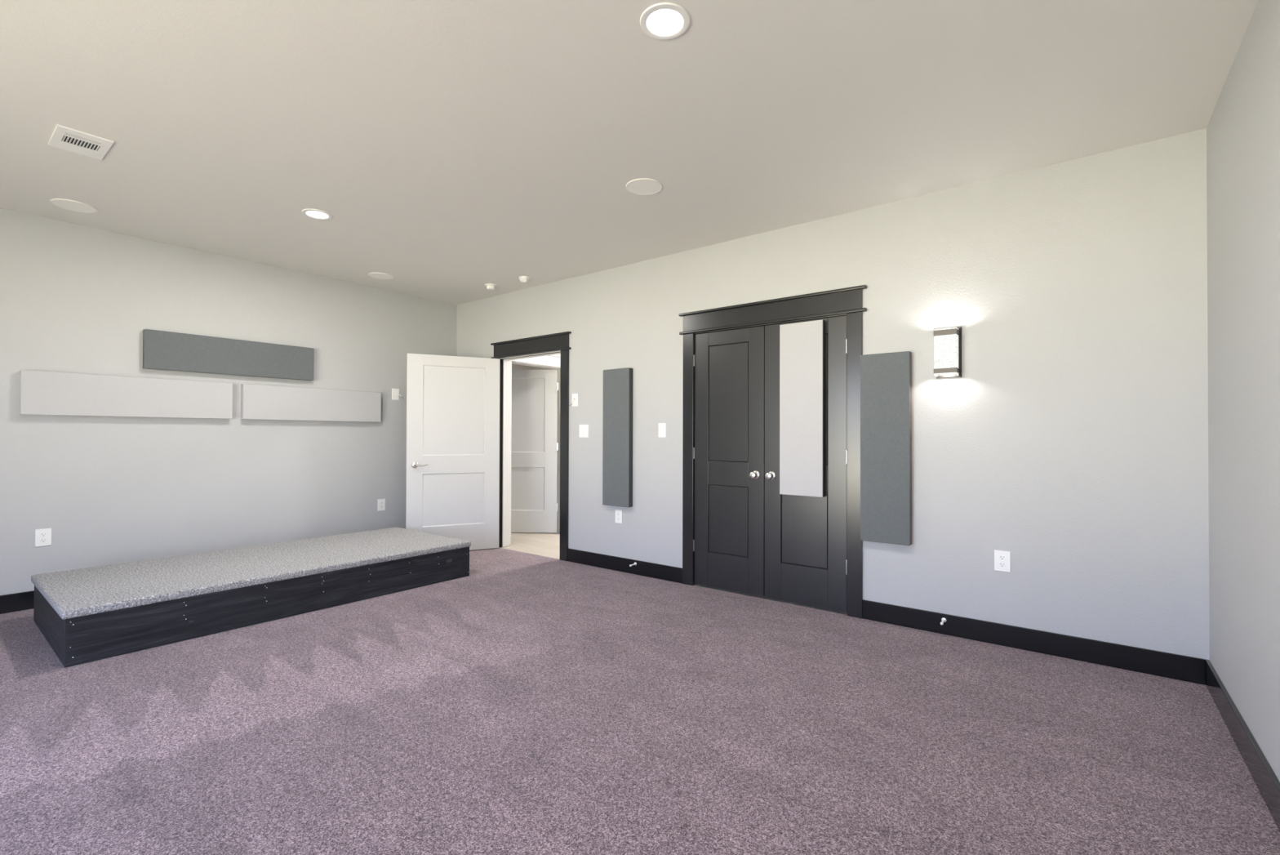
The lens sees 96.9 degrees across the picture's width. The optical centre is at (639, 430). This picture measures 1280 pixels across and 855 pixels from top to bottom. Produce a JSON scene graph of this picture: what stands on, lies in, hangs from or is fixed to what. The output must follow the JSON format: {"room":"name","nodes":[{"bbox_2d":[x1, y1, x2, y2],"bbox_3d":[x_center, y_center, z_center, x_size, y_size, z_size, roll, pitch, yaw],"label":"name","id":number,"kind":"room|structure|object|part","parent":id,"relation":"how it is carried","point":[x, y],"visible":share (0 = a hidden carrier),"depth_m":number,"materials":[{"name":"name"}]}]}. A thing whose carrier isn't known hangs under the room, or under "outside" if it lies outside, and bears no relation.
{"room":"home theater room","nodes":[
{"label":"home theater room","id":0,"kind":"room"},
{"bbox_2d":[0,208,457,595],"bbox_3d":[-4.008,-0.131,4.347,0.120,2.743,5.900,0,-1,38],"label":"wall","id":1,"kind":"structure","parent":0,"point":[74,298],"depth_m":4.59,"materials":[{"name":"grey paint"}]},
{"bbox_2d":[0,590,34,613],"bbox_3d":[-3.958,1.179,4.294,0.016,0.124,5.900,0,-1,38],"label":"baseboard","id":2,"kind":"structure","parent":1,"relation":"attached to","point":[15,602],"depth_m":3.88,"materials":[{"name":"black wood"}]},
{"bbox_2d":[35,528,51,546],"bbox_3d":[-4.200,0.750,3.991,0.009,0.121,0.080,0,-1,38],"label":"power outlet","id":3,"kind":"object","parent":1,"relation":"attached to","point":[42,536],"visible":1,"depth_m":3.99,"materials":[{"name":"white plastic"}]},
{"bbox_2d":[40,537,47,542],"bbox_3d":[-4.198,0.771,3.990,0.003,0.027,0.034,0,-1,38],"label":"receptacle","id":4,"kind":"object","parent":3,"relation":"attached to","point":[42,540],"depth_m":3.99,"materials":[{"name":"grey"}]},
{"bbox_2d":[40,532,47,536],"bbox_3d":[-4.198,0.729,3.990,0.003,0.027,0.034,0,-1,38],"label":"receptacle","id":5,"kind":"object","parent":3,"relation":"attached to","point":[42,534],"depth_m":3.99,"materials":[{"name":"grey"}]},
{"bbox_2d":[19,369,232,418],"bbox_3d":[-3.874,-0.259,4.371,0.060,0.305,1.226,0,-1,38],"label":"acoustic panel","id":6,"kind":"object","parent":1,"relation":"attached to","point":[41,393],"visible":1,"depth_m":4.27,"materials":[{"name":"grey fabric"}]},
{"bbox_2d":[142,328,314,380],"bbox_3d":[-3.477,-0.631,4.885,0.060,0.305,1.227,0,-1,38],"label":"acoustic panel","id":7,"kind":"object","parent":1,"relation":"attached to","point":[162,349],"visible":1,"depth_m":4.79,"materials":[{"name":"grey fabric"}]},
{"bbox_2d":[240,383,381,422],"bbox_3d":[-3.076,-0.249,5.398,0.060,0.307,1.223,0,-1,38],"label":"acoustic panel","id":8,"kind":"object","parent":1,"relation":"attached to","point":[258,402],"visible":1,"depth_m":5.31,"materials":[{"name":"grey fabric"}]},
{"bbox_2d":[377,498,385,511],"bbox_3d":[-2.700,0.772,5.920,0.009,0.121,0.080,0,-1,38],"label":"power outlet","id":9,"kind":"object","parent":1,"relation":"attached to","point":[381,502],"visible":1,"depth_m":5.92,"materials":[{"name":"white plastic"}]},
{"bbox_2d":[391,388,404,399],"bbox_3d":[-2.575,-0.391,6.029,0.079,0.121,0.092,0,-1,38],"label":"cable plate","id":10,"kind":"object","parent":1,"relation":"attached to","point":[395,392],"visible":1,"depth_m":6.04,"materials":[{"name":"white plastic"}]},
{"bbox_3d":[-2.608,-0.391,6.046,0.006,0.121,0.078,0,-1,38],"label":"plate","id":11,"kind":"part","parent":10,"relation":"part of","materials":[{"name":"white plastic"}]},
{"bbox_2d":[511,364,558,399],"bbox_3d":[-0.918,-0.091,7.897,5.600,2.743,3.300,0,-1,38],"label":"wall","id":12,"kind":"structure","parent":0,"point":[514,366],"depth_m":10.59,"materials":[{"name":"white paint"}]},
{"bbox_2d":[554,354,560,533],"bbox_3d":[-0.524,-0.093,7.614,0.130,2.743,3.265,0,-1,38],"label":"wall","id":13,"kind":"structure","parent":0,"point":[558,403],"depth_m":7.06,"materials":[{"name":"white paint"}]},
{"bbox_2d":[511,369,558,532],"bbox_3d":[-1.427,0.251,7.060,0.813,2.030,0.098,0,0,1],"label":"door","id":14,"kind":"structure","parent":13,"relation":"in","point":[535,444],"depth_m":7.08,"materials":[{"name":"grey paint"}]},
{"bbox_3d":[-1.433,0.724,7.087,0.490,0.540,0.013,0,0,1],"label":"recessed panel","id":15,"kind":"part","parent":14,"relation":"part of","materials":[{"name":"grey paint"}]},
{"bbox_3d":[-1.434,0.724,7.075,0.490,0.540,0.010,0,0,1],"label":"panel moulding","id":16,"kind":"part","parent":14,"relation":"part of","materials":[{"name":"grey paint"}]},
{"bbox_3d":[-1.431,-0.195,7.095,0.490,0.925,0.013,0,0,1],"label":"recessed panel","id":17,"kind":"part","parent":14,"relation":"part of","materials":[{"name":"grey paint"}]},
{"bbox_3d":[-1.431,-0.195,7.083,0.490,0.925,0.010,0,0,1],"label":"panel moulding","id":18,"kind":"part","parent":14,"relation":"part of","materials":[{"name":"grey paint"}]},
{"bbox_2d":[0,0,1258,304],"bbox_3d":[-1.472,-1.572,2.413,6.467,0.120,6.135,0,-1,38],"label":"ceiling","id":19,"kind":"structure","parent":0,"point":[452,148],"depth_m":2.66,"materials":[{"name":"white paint"}]},
{"bbox_2d":[49,198,97,213],"bbox_3d":[-3.784,-1.503,3.792,0.225,0.006,0.225,0,-1,38],"label":"ceiling speaker","id":20,"kind":"object","parent":19,"relation":"attached to","point":[72,205],"visible":1,"depth_m":3.78,"materials":[{"name":"white plastic"}]},
{"bbox_2d":[48,124,113,159],"bbox_3d":[-2.936,-1.506,2.976,0.316,0.010,0.206,0,-1,38],"label":"ceiling vent","id":21,"kind":"object","parent":19,"relation":"in","point":[63,137],"visible":1,"depth_m":2.97,"materials":[{"name":"white metal"}]},
{"bbox_3d":[-2.869,-1.507,2.925,0.006,0.002,0.138,0,-1,38],"label":"long blade","id":22,"kind":"part","parent":21,"relation":"part of","materials":[{"name":"white metal"}]},
{"bbox_3d":[-2.878,-1.507,2.932,0.006,0.002,0.138,0,-1,38],"label":"long blade","id":23,"kind":"part","parent":21,"relation":"part of","materials":[{"name":"white metal"}]},
{"bbox_2d":[302,208,332,219],"bbox_3d":[-2.234,-1.497,3.925,0.185,0.007,0.185,0,-1,38],"label":"recessed light","id":24,"kind":"object","parent":19,"relation":"in","point":[313,213],"visible":1,"depth_m":3.92,"materials":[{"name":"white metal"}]},
{"bbox_2d":[368,272,394,279],"bbox_3d":[-2.485,-1.485,5.442,0.225,0.006,0.225,0,-1,38],"label":"ceiling speaker","id":25,"kind":"object","parent":19,"relation":"attached to","point":[376,275],"visible":1,"depth_m":5.42,"materials":[{"name":"white plastic"}]},
{"bbox_2d":[484,283,497,290],"bbox_3d":[-1.519,-1.459,5.772,0.117,0.048,0.117,0,-1,38],"label":"smoke detector","id":26,"kind":"object","parent":19,"relation":"attached to","point":[491,286],"visible":1,"depth_m":5.74,"materials":[{"name":"white plastic"}]},
{"bbox_2d":[519,275,529,282],"bbox_3d":[-1.119,-1.459,5.490,0.107,0.051,0.107,0,-1,38],"label":"smoke detector","id":27,"kind":"object","parent":19,"relation":"attached to","point":[522,278],"visible":1,"depth_m":5.45,"materials":[{"name":"white plastic"}]},
{"bbox_2d":[626,177,662,195],"bbox_3d":[0.025,-1.495,3.478,0.225,0.006,0.225,0,-1,38],"label":"ceiling speaker","id":28,"kind":"object","parent":19,"relation":"attached to","point":[642,186],"visible":1,"depth_m":3.47,"materials":[{"name":"white plastic"}]},
{"bbox_2d":[640,2,689,39],"bbox_3d":[0.092,-1.506,2.092,0.185,0.007,0.185,0,-1,38],"label":"recessed light","id":29,"kind":"object","parent":19,"relation":"in","point":[662,20],"visible":1,"depth_m":2.08,"materials":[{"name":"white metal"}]},
{"bbox_2d":[0,532,1279,854],"bbox_3d":[-1.465,1.309,4.444,8.967,0.120,9.400,0,-1,38],"label":"floor","id":30,"kind":"structure","parent":0,"point":[522,703],"depth_m":2.28,"materials":[{"name":"carpet"}]},
{"bbox_2d":[31,526,471,666],"bbox_3d":[-2.707,1.094,4.291,1.229,0.299,2.497,0,-1,38],"label":"stage platform","id":31,"kind":"object","parent":30,"relation":"on","point":[86,615],"visible":1,"depth_m":3.68,"materials":[{"name":"black wood"}]},
{"bbox_2d":[500,546,559,559],"bbox_3d":[-1.139,1.288,5.865,0.947,0.048,0.038,0,-1,38],"label":"threshold","id":32,"kind":"object","parent":30,"relation":"on","point":[500,547],"visible":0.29,"depth_m":5.86,"materials":[{"name":"brown wood"}]},
{"bbox_2d":[693,583,846,614],"bbox_3d":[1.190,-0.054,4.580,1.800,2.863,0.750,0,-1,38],"label":"threshold","id":33,"kind":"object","parent":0,"point":[697,584],"depth_m":4.28,"materials":[{"name":"black paint"}]},
{"bbox_2d":[457,128,1209,659],"bbox_3d":[0.365,-0.115,4.769,6.507,2.743,0.135,0,-1,38],"label":"wall","id":34,"kind":"structure","parent":0,"point":[1071,439],"depth_m":3.30,"materials":[{"name":"grey paint"}]},
{"bbox_2d":[405,353,500,550],"bbox_3d":[-1.932,0.237,5.912,0.935,2.030,0.160,0,-1,-25],"label":"door","id":35,"kind":"structure","parent":34,"relation":"in","point":[453,402],"depth_m":5.90,"materials":[{"name":"white paint"}]},
{"bbox_3d":[-1.937,0.710,5.907,0.621,0.540,0.013,0,-1,-25],"label":"recessed panel","id":36,"kind":"part","parent":35,"relation":"part of","materials":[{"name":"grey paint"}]},
{"bbox_3d":[-1.932,0.710,5.896,0.621,0.540,0.010,0,-1,-25],"label":"panel moulding","id":37,"kind":"part","parent":35,"relation":"part of","materials":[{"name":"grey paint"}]},
{"bbox_3d":[-1.934,-0.208,5.915,0.621,0.925,0.013,0,-1,-25],"label":"recessed panel","id":38,"kind":"part","parent":35,"relation":"part of","materials":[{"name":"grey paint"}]},
{"bbox_3d":[-1.929,-0.208,5.904,0.621,0.925,0.010,0,-1,-25],"label":"panel moulding","id":39,"kind":"part","parent":35,"relation":"part of","materials":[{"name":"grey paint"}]},
{"bbox_2d":[490,331,571,560],"bbox_3d":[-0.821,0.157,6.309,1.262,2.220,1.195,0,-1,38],"label":"door frame","id":40,"kind":"structure","parent":34,"relation":"attached to","point":[559,341],"depth_m":6.06,"materials":[{"name":"black wood"}]},
{"bbox_3d":[-1.452,0.242,6.298,0.018,2.045,0.045,0,-1,38],"label":"casing","id":41,"kind":"part","parent":40,"relation":"part of","materials":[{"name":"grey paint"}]},
{"bbox_3d":[-0.737,0.236,5.524,0.102,2.048,0.020,0,-1,38],"label":"casing","id":42,"kind":"part","parent":40,"relation":"part of","materials":[{"name":"black wood"}]},
{"bbox_2d":[568,393,577,406],"bbox_3d":[-0.642,-0.292,5.436,0.091,0.131,0.051,0,-1,38],"label":"cable plate","id":43,"kind":"object","parent":34,"relation":"attached to","point":[575,396],"visible":1,"depth_m":5.44,"materials":[{"name":"white plastic"}]},
{"bbox_3d":[-0.624,-0.297,5.450,0.080,0.121,0.006,0,-1,38],"label":"plate","id":44,"kind":"part","parent":43,"relation":"part of","materials":[{"name":"white plastic"}]},
{"bbox_2d":[579,424,588,437],"bbox_3d":[-0.533,0.002,5.374,0.120,0.121,0.010,0,-1,38],"label":"light switch","id":45,"kind":"object","parent":34,"relation":"attached to","point":[584,428],"visible":1,"depth_m":5.37,"materials":[{"name":"white plastic"}]},
{"bbox_2d":[602,367,632,506],"bbox_3d":[-0.201,0.059,5.083,0.306,1.226,0.059,0,-1,38],"label":"acoustic panel","id":46,"kind":"object","parent":34,"relation":"attached to","point":[617,423],"visible":1,"depth_m":5.04,"materials":[{"name":"grey fabric"}]},
{"bbox_2d":[615,509,622,523],"bbox_3d":[-0.193,0.769,5.102,0.080,0.121,0.009,0,-1,38],"label":"power outlet","id":47,"kind":"object","parent":34,"relation":"attached to","point":[618,512],"visible":1,"depth_m":5.10,"materials":[{"name":"white plastic"}]},
{"bbox_2d":[567,547,682,582],"bbox_3d":[-0.171,1.196,5.076,1.335,0.124,0.016,0,-1,38],"label":"baseboard","id":48,"kind":"structure","parent":34,"relation":"attached to","point":[666,572],"depth_m":5.03,"materials":[{"name":"black wood"}]},
{"bbox_2d":[658,422,666,437],"bbox_3d":[0.188,-0.005,4.814,0.078,0.121,0.010,0,-1,38],"label":"light switch","id":49,"kind":"object","parent":34,"relation":"attached to","point":[662,426],"visible":1,"depth_m":4.81,"materials":[{"name":"white plastic"}]},
{"bbox_2d":[693,325,764,596],"bbox_3d":[0.672,0.227,4.424,0.624,2.028,0.100,0,-1,38],"label":"door","id":50,"kind":"structure","parent":34,"relation":"in","point":[729,449],"depth_m":4.42,"materials":[{"name":"black wood"}]},
{"bbox_3d":[0.697,0.227,4.446,0.355,2.028,0.035,0,-1,38],"label":"rail","id":51,"kind":"part","parent":50,"relation":"part of","materials":[{"name":"black wood"}]},
{"bbox_3d":[0.694,-0.220,4.444,0.340,0.909,0.014,0,-1,38],"label":"recessed panel","id":52,"kind":"part","parent":50,"relation":"part of","materials":[{"name":"black wood"}]},
{"bbox_3d":[0.691,0.699,4.436,0.340,0.524,0.014,0,-1,38],"label":"recessed panel","id":53,"kind":"part","parent":50,"relation":"part of","materials":[{"name":"black wood"}]},
{"bbox_3d":[0.847,0.333,4.247,0.055,0.055,0.038,0,-1,38],"label":"knob","id":54,"kind":"part","parent":50,"relation":"part of","materials":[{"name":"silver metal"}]},
{"bbox_2d":[678,284,866,618],"bbox_3d":[0.958,0.143,4.279,1.496,2.222,0.175,0,-1,38],"label":"door frame","id":55,"kind":"structure","parent":34,"relation":"attached to","point":[849,300],"depth_m":4.03,"materials":[{"name":"black wood"}]},
{"bbox_3d":[0.396,0.231,4.643,0.098,2.050,0.020,0,-1,38],"label":"casing","id":56,"kind":"part","parent":55,"relation":"part of","materials":[{"name":"black wood"}]},
{"bbox_3d":[1.450,0.227,3.824,0.097,2.050,0.020,0,-1,38],"label":"casing","id":57,"kind":"part","parent":55,"relation":"part of","materials":[{"name":"black wood"}]},
{"bbox_2d":[764,315,847,612],"bbox_3d":[1.165,0.225,4.040,0.614,2.028,0.100,0,-1,38],"label":"door","id":58,"kind":"structure","parent":34,"relation":"in","point":[806,561],"depth_m":4.00,"materials":[{"name":"black wood"}]},
{"bbox_3d":[0.948,0.332,4.169,0.055,0.055,0.038,0,-1,38],"label":"knob","id":59,"kind":"part","parent":58,"relation":"part of","materials":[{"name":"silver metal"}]},
{"bbox_3d":[1.153,-0.155,4.032,0.316,1.227,0.058,0,-1,38],"label":"acoustic panel","id":60,"kind":"part","parent":58,"relation":"part of","materials":[{"name":"white fabric"}]},
{"bbox_3d":[1.182,0.225,4.068,0.347,2.028,0.035,0,-1,38],"label":"rail","id":61,"kind":"part","parent":58,"relation":"part of","materials":[{"name":"black wood"}]},
{"bbox_3d":[1.176,0.697,4.059,0.332,0.524,0.014,0,-1,38],"label":"recessed panel","id":62,"kind":"part","parent":58,"relation":"part of","materials":[{"name":"black wood"}]},
{"bbox_3d":[1.179,-0.221,4.067,0.332,0.909,0.014,0,-1,38],"label":"recessed panel","id":63,"kind":"part","parent":58,"relation":"part of","materials":[{"name":"black wood"}]},
{"bbox_2d":[860,351,911,545],"bbox_3d":[1.596,0.111,3.684,0.303,1.226,0.061,0,-1,38],"label":"acoustic panel","id":64,"kind":"object","parent":34,"relation":"attached to","point":[886,378],"visible":1,"depth_m":3.65,"materials":[{"name":"grey fabric"}]},
{"bbox_2d":[940,617,946,624],"bbox_3d":[1.843,1.161,3.451,0.027,0.027,0.077,0,-1,38],"label":"door stop","id":65,"kind":"object","parent":34,"relation":"attached to","point":[944,620],"visible":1,"depth_m":3.47,"materials":[{"name":"white plastic"}]},
{"bbox_2d":[933,326,961,377],"bbox_3d":[1.872,-0.480,3.451,0.137,0.305,0.101,0,-1,38],"label":"wall sconce","id":66,"kind":"object","parent":34,"relation":"attached to","point":[947,341],"visible":1,"depth_m":3.42,"materials":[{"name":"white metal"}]},
{"bbox_2d":[994,549,1010,572],"bbox_3d":[2.114,0.760,3.308,0.080,0.121,0.009,0,-1,38],"label":"power outlet","id":67,"kind":"object","parent":34,"relation":"attached to","point":[1002,558],"visible":1,"depth_m":3.31,"materials":[{"name":"white plastic"}]},
{"bbox_2d":[999,562,1005,567],"bbox_3d":[2.113,0.781,3.306,0.034,0.027,0.003,0,-1,38],"label":"receptacle","id":68,"kind":"object","parent":67,"relation":"attached to","point":[1001,564],"depth_m":3.30,"materials":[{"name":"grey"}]},
{"bbox_2d":[999,555,1005,559],"bbox_3d":[2.113,0.739,3.307,0.034,0.027,0.003,0,-1,38],"label":"receptacle","id":69,"kind":"object","parent":67,"relation":"attached to","point":[1001,557],"depth_m":3.30,"materials":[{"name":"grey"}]},
{"bbox_2d":[862,599,1205,684],"bbox_3d":[2.131,1.187,3.286,1.634,0.124,0.016,0,-1,38],"label":"baseboard","id":70,"kind":"structure","parent":34,"relation":"attached to","point":[1171,665],"depth_m":3.16,"materials":[{"name":"black wood"}]},
{"bbox_2d":[1206,0,1279,781],"bbox_3d":[1.034,-0.150,0.426,0.120,2.743,5.900,0,-1,38],"label":"wall","id":71,"kind":"structure","parent":0,"point":[1243,126],"depth_m":2.13,"materials":[{"name":"grey paint"}]},
{"bbox_2d":[1204,658,1279,831],"bbox_3d":[0.977,1.159,0.457,0.016,0.124,5.900,0,-1,38],"label":"baseboard","id":72,"kind":"structure","parent":71,"relation":"attached to","point":[1268,784],"depth_m":2.10,"materials":[{"name":"black wood"}]}
]}

